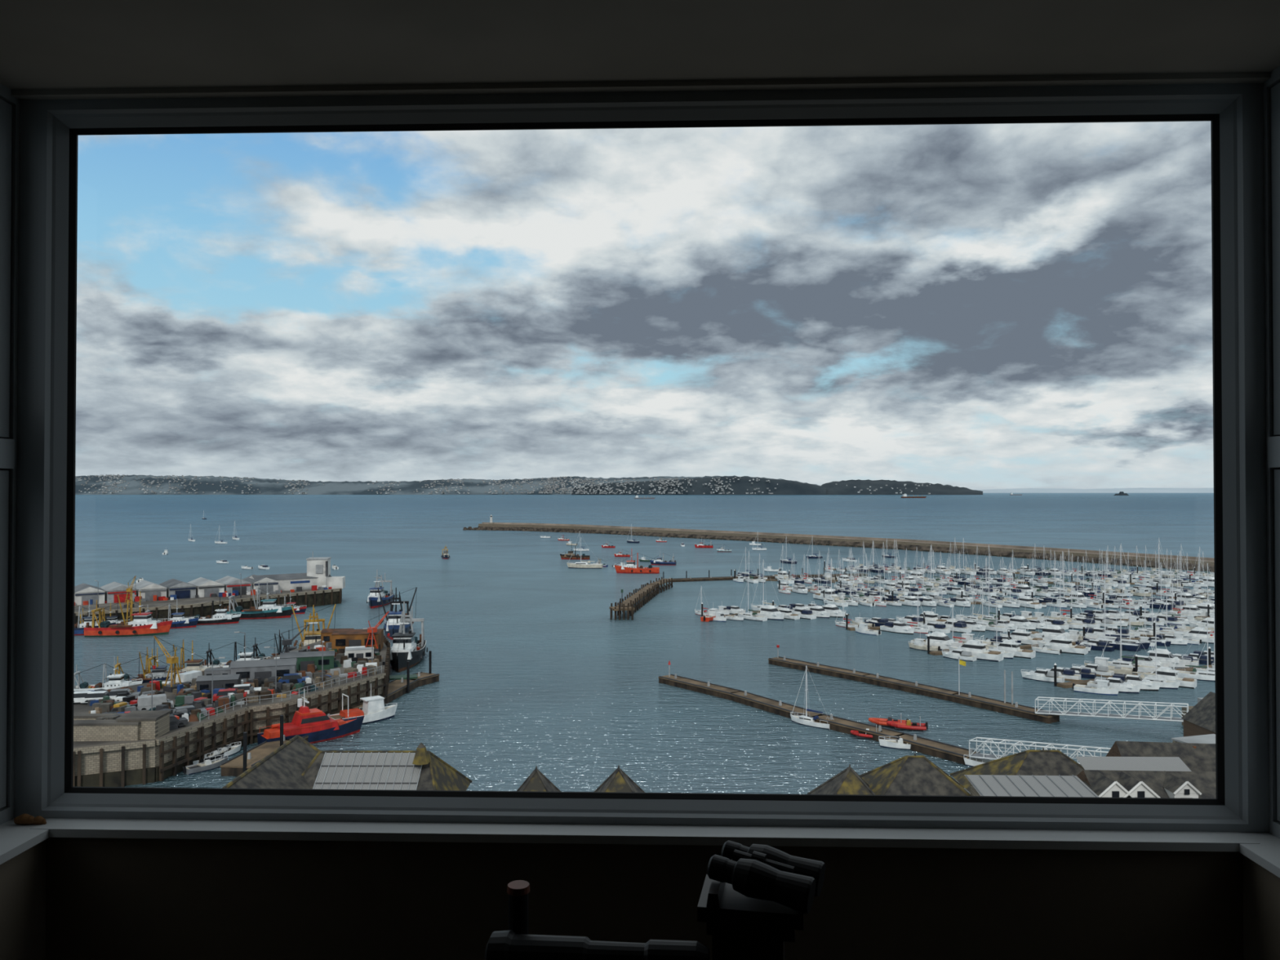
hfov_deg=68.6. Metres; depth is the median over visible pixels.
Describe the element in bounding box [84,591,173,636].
trawler
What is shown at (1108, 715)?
gangway
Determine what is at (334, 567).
motor boat
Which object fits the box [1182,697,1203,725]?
gangway landing
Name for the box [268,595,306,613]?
trawler
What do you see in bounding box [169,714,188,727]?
car
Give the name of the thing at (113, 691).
car
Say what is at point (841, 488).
wooded headland
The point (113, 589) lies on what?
shed
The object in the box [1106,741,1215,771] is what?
slate roofed house
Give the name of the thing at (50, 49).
ceiling
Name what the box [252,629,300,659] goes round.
trawler
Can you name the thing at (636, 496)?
cargo ship
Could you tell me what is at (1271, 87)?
window
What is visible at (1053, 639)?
boats
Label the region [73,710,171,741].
building
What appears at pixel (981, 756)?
gangway
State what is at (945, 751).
pier
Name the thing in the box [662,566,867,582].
pontoon
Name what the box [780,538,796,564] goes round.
sailing yacht
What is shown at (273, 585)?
shed
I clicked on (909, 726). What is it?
boat
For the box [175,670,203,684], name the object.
delivery van
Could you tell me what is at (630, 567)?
trawler
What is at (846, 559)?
motor boat
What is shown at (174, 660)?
crane
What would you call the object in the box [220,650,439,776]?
pontoon
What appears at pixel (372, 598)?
trawler
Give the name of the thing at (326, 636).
shed
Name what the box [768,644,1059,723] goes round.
pier
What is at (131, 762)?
quay
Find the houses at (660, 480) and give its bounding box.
[75,474,930,493]
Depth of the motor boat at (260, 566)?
436.62 m
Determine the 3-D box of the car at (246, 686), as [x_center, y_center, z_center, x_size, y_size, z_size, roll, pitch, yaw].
[-60.141,32.004,142.907,4.700,1.600,1.850,0,-1,-20]
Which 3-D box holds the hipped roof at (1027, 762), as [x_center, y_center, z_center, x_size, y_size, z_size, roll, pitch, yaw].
[41.079,31.033,95.587,15.197,7.550,12.197,0,-1,0]
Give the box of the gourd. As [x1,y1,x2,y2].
[13,813,46,824]
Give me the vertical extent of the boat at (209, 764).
1.736 m
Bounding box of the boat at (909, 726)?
[886,716,928,730]
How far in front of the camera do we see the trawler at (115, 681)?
166.78 m
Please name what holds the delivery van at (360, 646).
on the quay at (131, 762)
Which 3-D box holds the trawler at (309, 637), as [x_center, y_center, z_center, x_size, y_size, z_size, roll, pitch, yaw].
[-71.470,33.015,205.546,9.376,11.858,21.000,0,-1,-18]
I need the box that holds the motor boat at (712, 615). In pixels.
[700,608,719,622]
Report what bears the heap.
on the quay at (131, 762)
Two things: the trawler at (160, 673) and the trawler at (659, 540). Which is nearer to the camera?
the trawler at (160, 673)
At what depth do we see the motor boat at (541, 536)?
731.91 m
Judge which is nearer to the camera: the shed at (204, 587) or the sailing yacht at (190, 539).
the shed at (204, 587)
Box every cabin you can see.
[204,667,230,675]
[345,647,373,659]
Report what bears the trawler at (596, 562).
on the sea
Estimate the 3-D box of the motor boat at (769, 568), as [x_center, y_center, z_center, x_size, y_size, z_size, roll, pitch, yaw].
[59.644,39.720,424.600,7.272,3.972,2.264,0,-1,20]
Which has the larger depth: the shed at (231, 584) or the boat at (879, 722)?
the shed at (231, 584)
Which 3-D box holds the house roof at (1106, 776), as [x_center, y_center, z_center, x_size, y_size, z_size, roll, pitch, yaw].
[46.540,30.182,83.682,14.762,8.750,9.688,0,-1,0]
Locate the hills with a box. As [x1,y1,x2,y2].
[75,475,816,494]
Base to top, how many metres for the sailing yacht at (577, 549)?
12.665 m
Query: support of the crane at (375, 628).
on the quay at (131, 762)
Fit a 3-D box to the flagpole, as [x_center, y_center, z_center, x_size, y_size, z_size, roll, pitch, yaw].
[55.462,33.740,161.562,1.290,6.400,0.200,0,-1,0]
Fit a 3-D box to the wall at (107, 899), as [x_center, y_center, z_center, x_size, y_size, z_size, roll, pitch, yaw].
[-0.013,1.130,1.995,2.932,0.791,0.185,0,-1,2]
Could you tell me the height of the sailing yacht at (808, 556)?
12.570 m
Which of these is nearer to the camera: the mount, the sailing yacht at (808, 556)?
the mount
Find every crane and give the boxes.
[123,575,136,608]
[152,635,181,692]
[280,624,310,658]
[365,611,389,651]
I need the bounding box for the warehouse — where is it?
[249,573,331,591]
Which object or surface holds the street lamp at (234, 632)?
on the quay at (131, 762)
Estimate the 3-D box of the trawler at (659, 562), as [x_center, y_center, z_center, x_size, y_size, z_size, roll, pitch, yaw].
[11.263,38.449,462.650,13.000,7.474,4.130,0,-1,10]
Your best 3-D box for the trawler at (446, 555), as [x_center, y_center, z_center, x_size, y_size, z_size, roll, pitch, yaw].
[-105.137,38.748,508.062,4.420,8.022,14.000,0,-1,-15]
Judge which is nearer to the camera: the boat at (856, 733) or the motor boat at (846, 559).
the boat at (856, 733)
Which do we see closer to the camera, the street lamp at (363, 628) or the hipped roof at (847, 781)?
the hipped roof at (847, 781)
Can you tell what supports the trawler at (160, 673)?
on the sea
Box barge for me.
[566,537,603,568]
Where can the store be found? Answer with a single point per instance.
(340, 638)
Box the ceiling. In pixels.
[0,0,1279,100]
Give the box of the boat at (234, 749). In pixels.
[206,741,241,757]
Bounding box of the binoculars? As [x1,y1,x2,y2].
[706,840,825,914]
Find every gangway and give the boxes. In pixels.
[968,737,1111,764]
[1035,697,1188,722]
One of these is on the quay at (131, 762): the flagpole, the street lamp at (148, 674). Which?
the street lamp at (148, 674)
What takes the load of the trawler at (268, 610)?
on the sea
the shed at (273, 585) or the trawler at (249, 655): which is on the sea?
the trawler at (249, 655)
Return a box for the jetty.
[608,577,672,620]
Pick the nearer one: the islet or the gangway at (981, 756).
the gangway at (981, 756)
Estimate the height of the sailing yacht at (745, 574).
12.869 m
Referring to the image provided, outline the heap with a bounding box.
[93,651,375,721]
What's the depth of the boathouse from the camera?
124.09 m
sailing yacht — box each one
[188,524,195,541]
[214,526,227,543]
[232,520,239,539]
[573,542,589,551]
[626,524,639,542]
[737,546,759,576]
[752,531,766,550]
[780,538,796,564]
[790,665,832,729]
[806,537,822,558]
[881,537,895,558]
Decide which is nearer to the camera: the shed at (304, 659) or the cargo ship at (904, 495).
the shed at (304, 659)
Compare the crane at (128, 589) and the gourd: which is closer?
the gourd
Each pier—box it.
[657,660,979,764]
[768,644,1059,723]
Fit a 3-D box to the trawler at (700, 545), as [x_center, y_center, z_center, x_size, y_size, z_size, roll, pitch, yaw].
[40.996,40.511,604.467,12.000,6.926,3.840,0,-1,10]
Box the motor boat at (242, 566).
[241,565,253,568]
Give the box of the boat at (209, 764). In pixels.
[182,754,228,774]
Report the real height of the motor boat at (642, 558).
4.046 m
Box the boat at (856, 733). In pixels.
[850,724,882,738]
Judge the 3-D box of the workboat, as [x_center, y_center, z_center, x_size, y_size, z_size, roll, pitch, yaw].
[-43.489,35.126,146.912,11.660,6.158,3.630,1,-1,-38]
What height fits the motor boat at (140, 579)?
1.974 m
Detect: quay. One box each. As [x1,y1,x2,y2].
[73,635,390,786]
[74,587,342,624]
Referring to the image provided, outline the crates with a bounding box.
[74,585,332,605]
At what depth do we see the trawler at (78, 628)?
236.40 m
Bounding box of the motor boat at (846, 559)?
[841,557,857,562]
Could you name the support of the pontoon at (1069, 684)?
on the sea
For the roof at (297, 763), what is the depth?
84.66 m
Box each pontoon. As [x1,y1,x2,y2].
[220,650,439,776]
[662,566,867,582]
[701,560,1213,688]
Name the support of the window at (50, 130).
in the wall at (107, 899)
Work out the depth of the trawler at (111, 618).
243.85 m
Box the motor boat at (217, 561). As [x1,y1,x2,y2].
[216,560,228,563]
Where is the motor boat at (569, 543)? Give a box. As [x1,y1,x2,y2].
[565,541,577,545]
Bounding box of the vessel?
[257,688,364,744]
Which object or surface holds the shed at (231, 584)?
on the quay at (308, 597)
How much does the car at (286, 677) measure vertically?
1.600 m
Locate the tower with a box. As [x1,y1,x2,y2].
[306,551,345,589]
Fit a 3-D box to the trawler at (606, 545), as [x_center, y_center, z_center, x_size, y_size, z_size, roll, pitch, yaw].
[-20.498,41.333,604.457,9.000,5.282,2.970,0,-1,15]
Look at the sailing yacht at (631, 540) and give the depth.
662.52 m
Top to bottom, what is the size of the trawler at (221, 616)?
8.022 m
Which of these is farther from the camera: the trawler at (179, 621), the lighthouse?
the lighthouse
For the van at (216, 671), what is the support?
on the quay at (131, 762)
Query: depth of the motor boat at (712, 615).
262.89 m
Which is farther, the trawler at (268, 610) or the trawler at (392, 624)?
the trawler at (268, 610)
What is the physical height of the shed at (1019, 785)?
8.190 m
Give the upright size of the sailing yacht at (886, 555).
10.831 m
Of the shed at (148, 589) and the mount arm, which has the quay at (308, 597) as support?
the shed at (148, 589)
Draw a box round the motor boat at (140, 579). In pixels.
[135,577,143,582]
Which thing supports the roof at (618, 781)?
on the ground
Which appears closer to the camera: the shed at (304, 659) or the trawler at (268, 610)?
the shed at (304, 659)
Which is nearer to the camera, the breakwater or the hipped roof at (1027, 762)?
the hipped roof at (1027, 762)
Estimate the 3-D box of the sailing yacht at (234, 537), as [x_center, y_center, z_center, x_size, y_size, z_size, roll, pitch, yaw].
[-305.255,37.959,707.837,3.393,14.638,10.944,1,-1,-42]
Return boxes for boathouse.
[1181,691,1215,737]
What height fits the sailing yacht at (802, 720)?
9.392 m
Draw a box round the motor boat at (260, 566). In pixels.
[257,564,269,569]
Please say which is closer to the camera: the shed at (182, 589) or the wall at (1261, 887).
the wall at (1261, 887)
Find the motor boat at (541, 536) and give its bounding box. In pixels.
[540,535,551,537]
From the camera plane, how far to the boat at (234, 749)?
128.31 m
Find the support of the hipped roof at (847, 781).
on the ground
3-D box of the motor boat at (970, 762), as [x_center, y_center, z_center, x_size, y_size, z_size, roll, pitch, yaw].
[45.617,36.968,122.637,6.360,1.862,1.980,0,-1,15]
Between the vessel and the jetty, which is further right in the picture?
the jetty
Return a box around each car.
[73,690,92,703]
[80,690,116,704]
[108,688,141,698]
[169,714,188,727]
[173,705,207,715]
[213,688,247,700]
[232,684,262,693]
[278,672,308,684]
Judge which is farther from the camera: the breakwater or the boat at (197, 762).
the breakwater
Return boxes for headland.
[571,476,826,494]
[821,479,982,494]
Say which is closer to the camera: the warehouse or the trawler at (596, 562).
the warehouse
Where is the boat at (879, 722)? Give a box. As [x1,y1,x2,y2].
[868,713,908,726]
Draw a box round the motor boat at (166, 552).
[162,550,168,555]
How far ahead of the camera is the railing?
139.72 m
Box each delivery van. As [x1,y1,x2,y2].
[136,693,173,711]
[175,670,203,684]
[344,645,364,655]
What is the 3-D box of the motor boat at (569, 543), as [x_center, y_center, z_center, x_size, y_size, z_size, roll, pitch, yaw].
[-45.946,42.035,632.054,8.480,4.574,2.640,0,-1,20]
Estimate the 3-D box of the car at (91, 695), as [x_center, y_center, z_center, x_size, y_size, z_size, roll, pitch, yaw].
[-79.275,31.942,137.932,4.700,1.600,1.850,0,-1,-12]
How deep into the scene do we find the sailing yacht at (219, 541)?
651.61 m
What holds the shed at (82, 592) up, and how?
on the quay at (308, 597)
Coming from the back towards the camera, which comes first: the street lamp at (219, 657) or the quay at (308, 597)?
the quay at (308, 597)
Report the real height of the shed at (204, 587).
4.900 m
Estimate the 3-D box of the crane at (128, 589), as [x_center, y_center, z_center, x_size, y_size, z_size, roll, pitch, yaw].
[-139.717,30.668,258.061,2.000,8.177,6.025,0,-1,-10]
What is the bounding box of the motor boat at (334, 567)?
[332,564,338,569]
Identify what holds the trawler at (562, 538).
on the sea
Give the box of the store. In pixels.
[330,628,383,652]
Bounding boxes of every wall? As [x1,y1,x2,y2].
[0,839,46,959]
[45,837,1244,959]
[1243,854,1279,959]
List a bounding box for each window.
[0,83,19,824]
[13,83,1269,832]
[1262,66,1279,838]
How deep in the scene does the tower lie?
305.11 m
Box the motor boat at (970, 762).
[963,754,993,766]
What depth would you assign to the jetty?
292.85 m
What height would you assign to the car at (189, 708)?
1.600 m
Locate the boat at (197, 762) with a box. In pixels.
[192,747,222,764]
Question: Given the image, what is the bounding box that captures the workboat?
[329,683,397,724]
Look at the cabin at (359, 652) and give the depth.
171.23 m
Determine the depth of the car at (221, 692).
138.75 m
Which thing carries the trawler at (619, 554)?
on the sea
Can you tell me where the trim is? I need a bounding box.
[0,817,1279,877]
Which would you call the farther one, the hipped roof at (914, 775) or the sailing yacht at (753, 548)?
the sailing yacht at (753, 548)
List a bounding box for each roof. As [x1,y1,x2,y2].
[222,734,472,791]
[807,764,875,795]
[859,752,971,795]
[949,747,1084,794]
[1075,756,1216,798]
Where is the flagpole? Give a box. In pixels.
[958,657,965,694]
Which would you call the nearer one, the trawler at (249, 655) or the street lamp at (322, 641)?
the street lamp at (322, 641)
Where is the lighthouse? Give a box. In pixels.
[488,515,493,524]
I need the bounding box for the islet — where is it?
[1113,491,1128,495]
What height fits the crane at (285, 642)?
6.927 m
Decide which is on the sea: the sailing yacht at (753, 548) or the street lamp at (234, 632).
the sailing yacht at (753, 548)
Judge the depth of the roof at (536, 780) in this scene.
83.88 m
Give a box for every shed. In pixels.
[74,582,105,605]
[98,581,136,603]
[129,580,166,600]
[159,578,195,599]
[187,577,224,597]
[195,674,241,691]
[215,575,251,595]
[229,657,297,684]
[242,574,279,593]
[279,650,334,671]
[320,628,354,646]
[964,774,1099,797]
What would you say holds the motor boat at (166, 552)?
on the sea
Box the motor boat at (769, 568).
[764,566,779,571]
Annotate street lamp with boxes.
[145,673,152,711]
[210,657,225,706]
[234,631,245,660]
[264,646,277,693]
[321,640,324,681]
[362,627,373,662]
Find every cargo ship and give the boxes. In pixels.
[634,495,655,498]
[901,493,926,497]
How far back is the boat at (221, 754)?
126.20 m
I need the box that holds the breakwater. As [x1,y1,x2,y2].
[462,522,1213,572]
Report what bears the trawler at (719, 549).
on the sea
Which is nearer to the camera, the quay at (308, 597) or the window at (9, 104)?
the window at (9, 104)
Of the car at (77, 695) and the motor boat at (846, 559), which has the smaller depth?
the car at (77, 695)
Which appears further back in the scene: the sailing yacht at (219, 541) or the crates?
the sailing yacht at (219, 541)
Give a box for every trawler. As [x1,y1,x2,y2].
[73,656,142,692]
[74,599,115,635]
[75,602,130,624]
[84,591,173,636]
[115,647,186,683]
[142,639,222,676]
[145,601,199,628]
[188,595,240,625]
[202,635,270,667]
[223,581,293,619]
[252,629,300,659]
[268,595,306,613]
[291,604,336,648]
[366,572,394,608]
[377,586,417,639]
[390,601,427,672]
[440,546,449,559]
[557,533,569,540]
[560,546,590,559]
[593,559,608,567]
[601,541,615,547]
[613,549,630,556]
[613,552,659,573]
[649,550,676,564]
[655,535,666,542]
[694,537,713,547]
[716,545,731,551]
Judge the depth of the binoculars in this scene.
1.40 m
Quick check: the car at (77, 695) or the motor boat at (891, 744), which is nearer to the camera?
the motor boat at (891, 744)
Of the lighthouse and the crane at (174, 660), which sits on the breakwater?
the lighthouse
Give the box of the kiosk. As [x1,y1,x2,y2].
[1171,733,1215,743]
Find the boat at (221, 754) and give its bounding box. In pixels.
[200,744,231,763]
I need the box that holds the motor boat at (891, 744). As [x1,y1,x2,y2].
[878,735,911,749]
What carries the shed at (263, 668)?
on the quay at (131, 762)
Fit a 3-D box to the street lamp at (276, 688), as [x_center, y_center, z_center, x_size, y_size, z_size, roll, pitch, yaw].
[-56.573,29.166,143.817,1.880,7.300,0.360,0,-1,-22]
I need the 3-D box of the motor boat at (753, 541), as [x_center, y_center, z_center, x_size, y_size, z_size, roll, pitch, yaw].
[77.739,42.036,632.094,8.480,4.574,2.640,0,-1,10]
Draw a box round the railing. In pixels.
[200,666,382,722]
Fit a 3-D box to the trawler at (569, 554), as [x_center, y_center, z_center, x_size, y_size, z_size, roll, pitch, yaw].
[-34.912,38.122,501.911,16.000,9.118,5.000,0,-1,2]
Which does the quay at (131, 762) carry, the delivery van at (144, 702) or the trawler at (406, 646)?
the delivery van at (144, 702)
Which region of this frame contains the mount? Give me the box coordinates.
[697,874,804,959]
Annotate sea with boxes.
[74,493,1215,794]
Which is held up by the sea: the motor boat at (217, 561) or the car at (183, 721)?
the motor boat at (217, 561)
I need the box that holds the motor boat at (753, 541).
[749,538,761,545]
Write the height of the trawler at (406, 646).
13.502 m
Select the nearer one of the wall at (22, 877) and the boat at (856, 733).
the wall at (22, 877)
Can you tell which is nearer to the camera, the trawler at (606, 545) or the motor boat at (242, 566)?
the motor boat at (242, 566)
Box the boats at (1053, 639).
[694,537,1215,695]
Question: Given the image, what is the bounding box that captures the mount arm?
[484,880,710,959]
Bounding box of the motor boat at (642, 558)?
[639,554,649,561]

